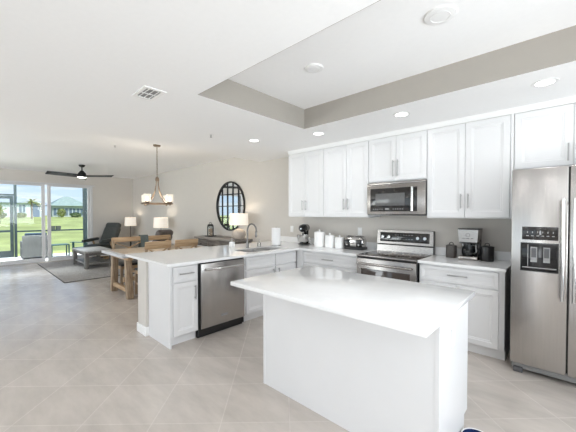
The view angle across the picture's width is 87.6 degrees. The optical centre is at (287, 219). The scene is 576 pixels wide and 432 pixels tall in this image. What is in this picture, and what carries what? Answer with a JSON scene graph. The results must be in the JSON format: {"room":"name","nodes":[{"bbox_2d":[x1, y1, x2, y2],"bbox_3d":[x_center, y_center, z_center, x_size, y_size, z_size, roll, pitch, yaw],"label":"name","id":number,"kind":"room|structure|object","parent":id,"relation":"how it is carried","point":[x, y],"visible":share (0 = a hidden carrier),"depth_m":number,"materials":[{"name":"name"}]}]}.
{"room":"kitchen","nodes":[
{"label":"kitchen","id":0,"kind":"room"},
{"bbox_2d":[0,168,133,255],"bbox_3d":[-8.553,-0.177,7.814,0.150,2.950,8.500,1,1,43],"label":"wall","id":1,"kind":"structure","parent":0,"point":[112,196],"depth_m":10.17,"materials":[{"name":"paint"}]},
{"bbox_2d":[0,181,92,265],"bbox_3d":[-7.760,0.111,8.638,0.150,2.345,3.680,1,1,43],"label":"door","id":2,"kind":"structure","parent":1,"relation":"in","point":[89,188],"depth_m":9.12,"materials":[{"name":"white metal"}]},
{"bbox_2d":[0,180,94,186],"bbox_3d":[-7.685,-1.073,8.588,0.040,0.035,3.740,1,1,43],"label":"headrail","id":3,"kind":"object","parent":1,"relation":"attached to","point":[0,180],"visible":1,"depth_m":8.99,"materials":[{"name":"white metal"}]},
{"bbox_2d":[138,250,295,326],"bbox_3d":[-0.836,0.914,4.592,0.240,0.882,2.691,1,1,43],"label":"wall","id":4,"kind":"structure","parent":0,"point":[143,292],"depth_m":3.58,"materials":[{"name":"paint"}]},
{"bbox_2d":[137,322,148,336],"bbox_3d":[-0.848,1.303,4.587,0.268,0.105,2.686,1,1,43],"label":"baseboard","id":5,"kind":"structure","parent":4,"relation":"attached to","point":[142,329],"depth_m":3.56,"materials":[{"name":"white wood"}]},
{"bbox_2d":[0,0,575,178],"bbox_3d":[-3.386,-1.341,2.960,14.300,0.450,8.800,1,1,43],"label":"ceiling","id":6,"kind":"structure","parent":0,"point":[71,70],"depth_m":2.40,"materials":[{"name":"paint"}]},
{"bbox_2d":[45,165,113,179],"bbox_3d":[-5.449,-1.228,7.751,1.356,0.345,1.351,1,1,43],"label":"ceiling fan","id":7,"kind":"object","parent":6,"relation":"hanging from","point":[81,174],"visible":1,"depth_m":7.67,"materials":[{"name":"black metal"}]},
{"bbox_2d":[132,85,166,100],"bbox_3d":[-1.228,-1.105,2.651,0.290,0.012,0.185,1,1,43],"label":"ceiling vent","id":8,"kind":"object","parent":6,"relation":"in","point":[146,92],"visible":1,"depth_m":2.64,"materials":[{"name":"grey plastic"}]},
{"bbox_2d":[141,144,172,205],"bbox_3d":[-2.403,-0.806,5.515,0.556,1.110,0.556,0,1,-21],"label":"chandelier","id":9,"kind":"object","parent":6,"relation":"hanging from","point":[146,202],"visible":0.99,"depth_m":5.49,"materials":[{"name":"brown metal"}]},
{"bbox_2d":[248,139,259,141],"bbox_3d":[-0.492,-1.139,4.351,0.176,0.004,0.176,1,1,43],"label":"recessed light","id":10,"kind":"object","parent":6,"relation":"in","point":[249,140],"visible":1,"depth_m":4.34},
{"bbox_2d":[305,63,323,72],"bbox_3d":[0.233,-1.347,2.692,0.170,0.016,0.170,1,1,43],"label":"ceiling disc","id":11,"kind":"object","parent":6,"relation":"attached to","point":[314,67],"visible":1,"depth_m":2.67,"materials":[{"name":"white plastic"}]},
{"bbox_2d":[312,132,324,134],"bbox_3d":[0.404,-1.132,3.973,0.176,0.004,0.176,1,1,43],"label":"recessed light","id":12,"kind":"object","parent":6,"relation":"in","point":[313,133],"visible":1,"depth_m":3.96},
{"bbox_2d":[198,0,575,128],"bbox_3d":[0.784,-1.225,2.204,2.974,0.243,1.484,1,1,43],"label":"ceiling tray","id":13,"kind":"object","parent":6,"relation":"attached to","point":[556,48],"visible":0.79,"depth_m":2.77,"materials":[{"name":"paint"}]},
{"bbox_2d":[393,112,409,116],"bbox_3d":[1.212,-1.119,3.208,0.176,0.004,0.176,1,1,43],"label":"recessed light","id":14,"kind":"object","parent":6,"relation":"in","point":[398,114],"visible":1,"depth_m":3.20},
{"bbox_2d":[423,4,457,25],"bbox_3d":[1.000,-1.335,1.975,0.200,0.016,0.200,1,1,43],"label":"ceiling disc","id":15,"kind":"object","parent":6,"relation":"attached to","point":[439,15],"visible":1,"depth_m":1.96,"materials":[{"name":"white plastic"}]},
{"bbox_2d":[531,78,559,86],"bbox_3d":[2.080,-1.105,2.432,0.176,0.004,0.176,1,1,43],"label":"recessed light","id":16,"kind":"object","parent":6,"relation":"in","point":[548,81],"visible":1,"depth_m":2.42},
{"bbox_2d":[0,259,575,431],"bbox_3d":[-3.386,1.443,3.010,14.300,0.120,8.800,1,1,43],"label":"floor","id":17,"kind":"structure","parent":0,"point":[74,357],"depth_m":2.61,"materials":[{"name":"tile"}]},
{"bbox_2d":[37,258,134,282],"bbox_3d":[-5.246,1.285,8.176,3.542,0.014,2.012,1,1,43],"label":"area rug","id":18,"kind":"object","parent":17,"relation":"on","point":[65,271],"visible":0.62,"depth_m":7.57,"materials":[{"name":"grey carpet"}]},
{"bbox_2d":[72,246,110,268],"bbox_3d":[-5.456,1.050,8.403,1.320,0.450,0.700,1,1,43],"label":"coffee table","id":19,"kind":"object","parent":18,"relation":"on","point":[96,250],"visible":0.8,"depth_m":8.19,"materials":[{"name":"grey wood"}]},
{"bbox_2d":[75,257,109,264],"bbox_3d":[-5.456,1.158,8.405,1.220,0.035,0.600,1,1,43],"label":"shelf","id":20,"kind":"object","parent":19,"relation":"attached to","point":[93,260],"depth_m":8.32,"materials":[{"name":"grey wood"}]},
{"bbox_2d":[82,223,120,258],"bbox_3d":[-5.998,0.683,9.747,0.870,1.133,1.002,0,1,18],"label":"recliner","id":21,"kind":"object","parent":18,"relation":"on","point":[112,230],"visible":0.62,"depth_m":9.86,"materials":[{"name":"grey fabric"}]},
{"bbox_2d":[83,243,111,248],"bbox_3d":[-6.054,0.903,9.579,0.600,0.220,0.600,0,1,18],"label":"seat cushion","id":22,"kind":"object","parent":21,"relation":"on","point":[107,245],"depth_m":9.47,"materials":[{"name":"white fabric"}]},
{"bbox_2d":[132,229,172,271],"bbox_3d":[-3.482,0.772,7.614,1.002,1.031,0.870,0,1,11],"label":"recliner","id":23,"kind":"object","parent":18,"relation":"on","point":[166,231],"visible":0.19,"depth_m":7.39,"materials":[{"name":"grey leather"}]},
{"bbox_2d":[111,235,170,284],"bbox_3d":[-2.950,0.845,6.316,0.520,0.963,1.220,1,1,43],"label":"dining chairs","id":24,"kind":"object","parent":17,"relation":"on","point":[154,237],"visible":0.25,"depth_m":6.17,"materials":[{"name":"brown wood"}]},
{"bbox_2d":[138,235,148,246],"bbox_3d":[-3.117,0.488,6.479,0.170,0.312,0.160,1,1,43],"label":"throw blanket","id":25,"kind":"object","parent":24,"relation":"on","point":[144,238],"visible":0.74,"depth_m":6.43,"materials":[{"name":"grey fabric"}]},
{"bbox_2d":[135,240,170,294],"bbox_3d":[-2.404,0.859,5.340,0.518,0.970,0.450,1,1,43],"label":"dining chair","id":26,"kind":"object","parent":17,"relation":"on","point":[155,244],"visible":0.27,"depth_m":5.21,"materials":[{"name":"brown wood"}]},
{"bbox_2d":[101,245,207,299],"bbox_3d":[-2.491,0.955,5.861,1.100,0.764,1.720,1,1,43],"label":"dining table","id":27,"kind":"object","parent":17,"relation":"on","point":[115,254],"visible":0.44,"depth_m":5.41,"materials":[{"name":"brown wood"}]},
{"bbox_2d":[148,263,171,348],"bbox_3d":[-1.441,0.935,3.365,0.542,0.884,0.017,1,1,43],"label":"end panel","id":28,"kind":"object","parent":17,"relation":"on","point":[159,277],"visible":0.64,"depth_m":3.33,"materials":[{"name":"white wood"}]},
{"bbox_2d":[171,263,197,344],"bbox_3d":[-1.311,0.933,3.480,0.576,0.884,0.319,1,1,43],"label":"base cabinet","id":29,"kind":"object","parent":17,"relation":"on","point":[184,278],"visible":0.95,"depth_m":3.31,"materials":[{"name":"white wood"}]},
{"bbox_2d":[175,239,197,249],"bbox_3d":[-2.045,0.852,5.723,0.518,0.970,0.450,1,1,43],"label":"dining chair","id":30,"kind":"object","parent":17,"relation":"on","point":[185,242],"visible":0.24,"depth_m":5.54,"materials":[{"name":"brown wood"}]},
{"bbox_2d":[196,257,244,337],"bbox_3d":[-0.961,0.928,3.827,0.613,0.882,0.648,1,1,43],"label":"dishwasher","id":31,"kind":"object","parent":17,"relation":"on","point":[220,304],"visible":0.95,"depth_m":3.60,"materials":[{"name":"metal"}]},
{"bbox_2d":[194,235,252,246],"bbox_3d":[-1.485,0.860,6.716,1.600,0.915,0.464,1,1,43],"label":"sideboard","id":32,"kind":"object","parent":17,"relation":"on","point":[203,240],"visible":0.3,"depth_m":6.56,"materials":[{"name":"brown wood"}]},
{"bbox_2d":[205,222,215,236],"bbox_3d":[-1.808,0.232,7.004,0.200,0.331,0.200,1,1,43],"label":"candle lantern","id":33,"kind":"object","parent":32,"relation":"on","point":[210,232],"visible":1,"depth_m":6.97,"materials":[{"name":"black metal"}]},
{"bbox_2d":[208,228,211,235],"bbox_3d":[-1.808,0.297,7.005,0.100,0.160,0.100,1,1,43],"label":"candle","id":34,"kind":"object","parent":33,"relation":"on","point":[209,230],"depth_m":6.97,"materials":[{"name":"beige wax"}]},
{"bbox_2d":[229,213,247,239],"bbox_3d":[-1.009,0.137,6.173,0.390,0.550,0.390,1,1,43],"label":"table lamp","id":35,"kind":"object","parent":32,"relation":"on","point":[238,219],"visible":0.99,"depth_m":6.04,"materials":[{"name":"fabric"}]},
{"bbox_2d":[244,251,295,321],"bbox_3d":[-0.403,0.916,4.452,0.576,0.884,1.009,1,1,43],"label":"base cabinet","id":36,"kind":"object","parent":17,"relation":"on","point":[258,265],"visible":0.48,"depth_m":4.12,"materials":[{"name":"white wood"}]},
{"bbox_2d":[296,250,356,272],"bbox_3d":[0.719,0.914,4.525,1.071,0.884,0.636,1,1,43],"label":"base cabinet","id":37,"kind":"object","parent":17,"relation":"on","point":[347,263],"visible":0.3,"depth_m":4.29,"materials":[{"name":"white wood"}]},
{"bbox_2d":[125,241,375,266],"bbox_3d":[-0.388,0.464,4.150,2.198,0.030,2.711,1,1,43],"label":"countertop","id":38,"kind":"structure","parent":37,"relation":"on","point":[178,257],"depth_m":4.07,"materials":[{"name":"white stone"}]},
{"bbox_2d":[229,238,234,246],"bbox_3d":[-0.875,0.362,4.723,0.086,0.153,0.066,1,1,43],"label":"soap dispenser","id":39,"kind":"object","parent":38,"relation":"on","point":[231,244],"visible":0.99,"depth_m":4.71,"materials":[{"name":"white ceramic"}]},
{"bbox_2d":[229,242,234,246],"bbox_3d":[-0.883,0.396,4.731,0.066,0.085,0.066,1,1,43],"label":"bottle","id":40,"kind":"object","parent":39,"relation":"attached to","point":[231,244],"depth_m":4.71,"materials":[{"name":"white plastic"}]},
{"bbox_2d":[246,223,256,247],"bbox_3d":[-0.548,0.250,4.588,0.217,0.382,0.108,1,1,43],"label":"kitchen faucet","id":41,"kind":"object","parent":38,"relation":"on","point":[247,241],"visible":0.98,"depth_m":4.61,"materials":[{"name":"silver metal"}]},
{"bbox_2d":[235,247,280,251],"bbox_3d":[-0.400,0.561,4.474,0.368,0.224,0.728,1,1,43],"label":"sink","id":42,"kind":"object","parent":38,"relation":"in","point":[262,248],"visible":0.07,"depth_m":4.58,"materials":[{"name":"metal"}]},
{"bbox_2d":[271,228,280,245],"bbox_3d":[-0.198,0.277,4.992,0.176,0.315,0.176,1,1,43],"label":"paper towel roll","id":43,"kind":"object","parent":38,"relation":"on","point":[276,239],"visible":1,"depth_m":4.93,"materials":[{"name":"white paper"}]},
{"bbox_2d":[297,224,310,244],"bbox_3d":[0.260,0.253,5.052,0.236,0.356,0.298,0,1,-1],"label":"stand mixer","id":44,"kind":"object","parent":38,"relation":"on","point":[303,239],"visible":1,"depth_m":4.95,"materials":[{"name":"silver metal"}]},
{"bbox_2d":[297,234,310,242],"bbox_3d":[0.261,0.337,4.998,0.243,0.154,0.211,1,1,43],"label":"bowl","id":45,"kind":"object","parent":44,"relation":"on","point":[302,238],"depth_m":4.94,"materials":[{"name":"silver metal"}]},
{"bbox_2d":[314,229,324,246],"bbox_3d":[0.503,0.300,4.802,0.172,0.274,0.172,1,1,43],"label":"canister","id":46,"kind":"object","parent":38,"relation":"on","point":[319,236],"visible":0.99,"depth_m":4.73,"materials":[{"name":"white ceramic"}]},
{"bbox_2d":[325,233,334,247],"bbox_3d":[0.651,0.326,4.678,0.152,0.228,0.152,1,1,43],"label":"canister","id":47,"kind":"object","parent":38,"relation":"on","point":[329,239],"visible":1,"depth_m":4.62,"materials":[{"name":"white ceramic"}]},
{"bbox_2d":[335,235,343,248],"bbox_3d":[0.784,0.340,4.574,0.142,0.202,0.142,1,1,43],"label":"canister","id":48,"kind":"object","parent":38,"relation":"on","point":[339,241],"visible":0.99,"depth_m":4.51,"materials":[{"name":"white ceramic"}]},
{"bbox_2d":[344,235,366,249],"bbox_3d":[0.994,0.346,4.437,0.310,0.196,0.204,1,1,39],"label":"toaster","id":49,"kind":"object","parent":38,"relation":"on","point":[350,242],"visible":1,"depth_m":4.37,"materials":[{"name":"silver metal"}]},
{"bbox_2d":[263,294,467,431],"bbox_3d":[0.510,0.954,2.292,1.393,0.884,0.614,1,1,43],"label":"kitchen island","id":50,"kind":"object","parent":17,"relation":"on","point":[357,375],"visible":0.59,"depth_m":1.93,"materials":[{"name":"white wood"}]},
{"bbox_2d":[230,266,474,337],"bbox_3d":[0.412,0.499,2.180,1.450,0.030,0.960,1,1,43],"label":"island countertop","id":51,"kind":"structure","parent":50,"relation":"on","point":[415,308],"depth_m":1.95,"materials":[{"name":"white stone"}]},
{"bbox_2d":[451,326,454,348],"bbox_3d":[0.975,0.697,1.772,0.006,0.115,0.070,1,1,43],"label":"outlet plate","id":52,"kind":"object","parent":50,"relation":"attached to","point":[452,327],"depth_m":1.76,"materials":[{"name":"white plastic"}]},
{"bbox_2d":[356,229,434,281],"bbox_3d":[1.362,0.750,3.852,0.764,1.196,0.706,1,1,43],"label":"range","id":53,"kind":"object","parent":17,"relation":"on","point":[397,254],"visible":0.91,"depth_m":3.83,"materials":[{"name":"metal"}]},
{"bbox_2d":[419,263,510,360],"bbox_3d":[1.971,0.935,3.354,0.799,0.884,0.636,1,1,43],"label":"base cabinet","id":54,"kind":"object","parent":17,"relation":"on","point":[489,309],"visible":0.48,"depth_m":3.02,"materials":[{"name":"white wood"}]},
{"bbox_2d":[418,255,510,271],"bbox_3d":[1.982,0.478,3.350,0.818,0.030,0.644,1,1,43],"label":"countertop","id":55,"kind":"structure","parent":54,"relation":"on","point":[497,265],"depth_m":3.19,"materials":[{"name":"white stone"}]},
{"bbox_2d":[446,242,456,257],"bbox_3d":[1.960,0.365,3.605,0.120,0.188,0.120,1,1,43],"label":"lidded jar","id":56,"kind":"object","parent":55,"relation":"on","point":[451,249],"visible":0.99,"depth_m":3.56,"materials":[{"name":"brown ceramic"}]},
{"bbox_2d":[458,228,482,260],"bbox_3d":[2.093,0.282,3.452,0.202,0.358,0.230,1,1,43],"label":"coffee maker","id":57,"kind":"object","parent":55,"relation":"on","point":[470,238],"visible":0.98,"depth_m":3.39,"materials":[{"name":"metal"}]},
{"bbox_2d":[480,243,494,261],"bbox_3d":[2.211,0.362,3.336,0.136,0.203,0.136,1,1,43],"label":"lidded jar","id":58,"kind":"object","parent":55,"relation":"on","point":[486,252],"visible":1,"depth_m":3.29,"materials":[{"name":"black metal"}]},
{"bbox_2d":[461,428,482,431],"bbox_3d":[1.164,1.373,1.847,0.176,0.060,0.176,1,1,43],"label":"pet bowl","id":59,"kind":"object","parent":17,"relation":"on","point":[464,429],"visible":1,"depth_m":1.92,"materials":[{"name":"blue ceramic"}]},
{"bbox_2d":[510,165,575,382],"bbox_3d":[2.574,0.473,2.653,0.905,1.832,0.794,1,1,43],"label":"refrigerator","id":60,"kind":"object","parent":17,"relation":"on","point":[543,230],"visible":1,"depth_m":2.57,"materials":[{"name":"grey metal"}]},
{"bbox_3d":[-5.339,0.979,10.196,0.450,0.555,0.448,1,1,43],"label":"side table","id":61,"kind":"object","parent":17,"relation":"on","visible":0},
{"bbox_2d":[124,217,135,236],"bbox_3d":[-5.339,0.309,10.184,0.360,0.785,0.360,1,1,43],"label":"table lamp","id":62,"kind":"object","parent":61,"relation":"on","point":[129,221],"visible":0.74,"depth_m":10.04,"materials":[{"name":"fabric"}]},
{"bbox_3d":[-3.630,1.007,8.598,0.450,0.555,0.448,1,1,43],"label":"side table","id":63,"kind":"object","parent":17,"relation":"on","visible":0},
{"bbox_2d":[153,217,167,227],"bbox_3d":[-3.630,0.332,8.586,0.400,0.795,0.400,1,1,43],"label":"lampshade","id":64,"kind":"object","parent":63,"relation":"on","point":[159,222],"visible":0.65,"depth_m":8.42,"materials":[{"name":"fabric"}]},
{"bbox_2d":[133,157,511,253],"bbox_3d":[-0.432,-0.147,6.141,14.300,2.950,0.150,1,1,43],"label":"wall","id":65,"kind":"structure","parent":0,"point":[264,185],"depth_m":6.25,"materials":[{"name":"paint"}]},
{"bbox_2d":[216,181,244,230],"bbox_3d":[-1.319,-0.300,6.836,1.064,1.120,0.035,1,1,43],"label":"round mirror","id":66,"kind":"object","parent":65,"relation":"attached to","point":[230,198],"visible":0.86,"depth_m":6.87,"materials":[{"name":"black metal"}]},
{"bbox_2d":[289,149,323,216],"bbox_3d":[0.385,-0.567,4.998,0.740,1.056,0.391,1,1,43],"label":"upper cabinet","id":67,"kind":"object","parent":65,"relation":"attached to","point":[306,169],"visible":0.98,"depth_m":4.85,"materials":[{"name":"white wood"}]},
{"bbox_2d":[280,236,376,249],"bbox_3d":[0.598,0.381,5.071,2.018,0.102,0.019,1,1,43],"label":"backsplash","id":68,"kind":"structure","parent":65,"relation":"attached to","point":[370,245],"depth_m":5.26,"materials":[{"name":"white stone"}]},
{"bbox_2d":[324,141,379,217],"bbox_3d":[0.932,-0.558,4.486,0.755,1.056,0.391,1,1,43],"label":"upper cabinet","id":69,"kind":"object","parent":65,"relation":"attached to","point":[346,167],"visible":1,"depth_m":4.35,"materials":[{"name":"white wood"}]},
{"bbox_2d":[369,130,427,182],"bbox_3d":[1.488,-0.781,3.962,0.763,0.591,0.391,1,1,43],"label":"upper cabinet","id":70,"kind":"object","parent":65,"relation":"attached to","point":[403,157],"visible":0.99,"depth_m":3.81,"materials":[{"name":"white wood"}]},
{"bbox_2d":[367,179,426,214],"bbox_3d":[1.469,-0.267,3.950,0.761,0.431,0.448,1,1,43],"label":"microwave","id":71,"kind":"object","parent":70,"relation":"attached to","point":[409,197],"visible":1,"depth_m":3.79,"materials":[{"name":"grey metal"}]},
{"bbox_2d":[288,95,575,154],"bbox_3d":[1.571,-1.104,3.894,3.969,0.056,0.372,1,1,43],"label":"crown molding","id":72,"kind":"structure","parent":65,"relation":"attached to","point":[572,99],"depth_m":3.38,"materials":[{"name":"white wood"}]},
{"bbox_2d":[427,115,510,218],"bbox_3d":[2.063,-0.539,3.429,0.806,1.056,0.391,1,1,43],"label":"upper cabinet","id":73,"kind":"object","parent":65,"relation":"attached to","point":[469,164],"visible":0.98,"depth_m":3.28,"materials":[{"name":"white wood"}]},
{"bbox_2d":[435,247,510,260],"bbox_3d":[2.195,0.408,3.577,0.818,0.102,0.019,1,1,43],"label":"backsplash","id":74,"kind":"structure","parent":65,"relation":"attached to","point":[498,255],"depth_m":3.41,"materials":[{"name":"white stone"}]},
{"bbox_2d":[510,114,514,218],"bbox_3d":[2.382,-0.535,3.159,0.025,1.056,0.349,1,1,43],"label":"strip","id":75,"kind":"object","parent":65,"relation":"attached to","point":[512,115],"visible":0.36,"depth_m":3.03,"materials":[{"name":"white wood"}]},
{"bbox_2d":[514,103,575,169],"bbox_3d":[2.695,-0.770,2.833,0.868,0.573,0.391,1,1,43],"label":"upper cabinet","id":76,"kind":"object","parent":65,"relation":"attached to","point":[546,137],"visible":0.97,"depth_m":2.85,"materials":[{"name":"white wood"}]},
{"label":"outside","id":77,"kind":"structure","parent":0,"visible":0},
{"bbox_2d":[0,215,87,256],"bbox_3d":[-39.429,-0.072,63.054,120.300,1.110,150.000,1,1,43],"label":"lawn","id":78,"kind":"structure","parent":77,"point":[57,237],"depth_m":22.45,"materials":[{"name":"green plant"}]},
{"bbox_2d":[0,202,7,223],"bbox_3d":[-15.504,-0.007,15.648,1.044,2.323,1.353,1,1,43],"label":"tree","id":79,"kind":"object","parent":78,"relation":"on","point":[1,207],"visible":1,"depth_m":15.91,"materials":[{"name":"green plant"}]},
{"bbox_2d":[0,195,40,216],"bbox_3d":[-47.761,-2.207,47.736,10.200,3.700,13.500,1,1,43],"label":"house","id":80,"kind":"structure","parent":78,"relation":"on","point":[22,207],"depth_m":47.63,"materials":[{"name":"paint"}]},
{"bbox_2d":[17,213,26,217],"bbox_3d":[-39.396,-0.564,44.301,1.783,0.872,1.475,1,1,43],"label":"shrub","id":81,"kind":"object","parent":78,"relation":"on","point":[19,215],"visible":0.82,"depth_m":44.01,"materials":[{"name":"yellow plant"}]},
{"bbox_2d":[22,199,40,218],"bbox_3d":[-35.208,-1.448,41.506,2.295,2.789,2.682,0,1,-2],"label":"palm tree","id":82,"kind":"object","parent":78,"relation":"on","point":[31,201],"visible":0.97,"depth_m":41.31,"materials":[{"name":"green plant"}]},
{"bbox_2d":[57,208,66,216],"bbox_3d":[-36.047,-1.018,47.809,1.293,1.688,1.362,-1,1,-27],"label":"shrub","id":83,"kind":"object","parent":78,"relation":"on","point":[61,212],"visible":1,"depth_m":47.54,"materials":[{"name":"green plant"}]},
{"bbox_2d":[45,196,82,216],"bbox_3d":[-40.095,-2.250,54.396,6.300,3.750,5.800,1,1,43],"label":"house","id":84,"kind":"structure","parent":78,"relation":"on","point":[69,204],"depth_m":52.70,"materials":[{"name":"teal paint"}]},
{"bbox_2d":[70,212,81,216],"bbox_3d":[-34.799,-0.691,49.237,1.515,0.965,1.694,1,1,43],"label":"shrub","id":85,"kind":"object","parent":78,"relation":"on","point":[76,214],"visible":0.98,"depth_m":48.92,"materials":[{"name":"green plant"}]},
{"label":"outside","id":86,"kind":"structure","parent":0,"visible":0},
{"bbox_2d":[0,252,80,260],"bbox_3d":[-8.783,1.370,9.426,2.350,0.100,9.500,1,1,43],"label":"floor","id":87,"kind":"structure","parent":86,"point":[58,254],"depth_m":10.26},
{"bbox_2d":[20,232,47,258],"bbox_3d":[-8.531,0.877,10.140,0.630,0.860,0.720,1,1,43],"label":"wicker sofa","id":88,"kind":"object","parent":87,"relation":"on","point":[31,243],"visible":0.75,"depth_m":9.87,"materials":[{"name":"grey fabric"}]},
{"bbox_2d":[25,232,46,235],"bbox_3d":[-8.402,0.644,10.015,0.125,0.390,0.570,1,1,43],"label":"cushion","id":89,"kind":"object","parent":88,"relation":"on","point":[26,234],"depth_m":9.90,"materials":[{"name":"blue fabric"}]},
{"bbox_2d":[0,185,87,257],"bbox_3d":[-9.072,-0.175,10.518,0.100,2.950,7.700,1,1,43],"label":"enclosure","id":90,"kind":"object","parent":87,"relation":"on","point":[84,190],"visible":0.44,"depth_m":10.70,"materials":[{"name":"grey metal"}]},
{"bbox_2d":[0,195,13,257],"bbox_3d":[-9.693,0.252,9.860,0.040,2.080,1.020,1,1,43],"label":"screen door","id":91,"kind":"structure","parent":90,"relation":"attached to","point":[3,254],"depth_m":10.17,"materials":[{"name":"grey metal"}]},
{"bbox_2d":[51,243,69,256],"bbox_3d":[-7.988,1.086,10.498,0.440,0.430,0.520,1,1,43],"label":"patio table","id":92,"kind":"object","parent":87,"relation":"on","point":[66,244],"visible":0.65,"depth_m":10.43,"materials":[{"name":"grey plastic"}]},
{"bbox_2d":[70,242,87,255],"bbox_3d":[-7.210,0.904,10.866,0.807,0.786,0.760,0,1,13],"label":"patio chair","id":93,"kind":"object","parent":87,"relation":"on","point":[70,242],"visible":0.12,"depth_m":10.62,"materials":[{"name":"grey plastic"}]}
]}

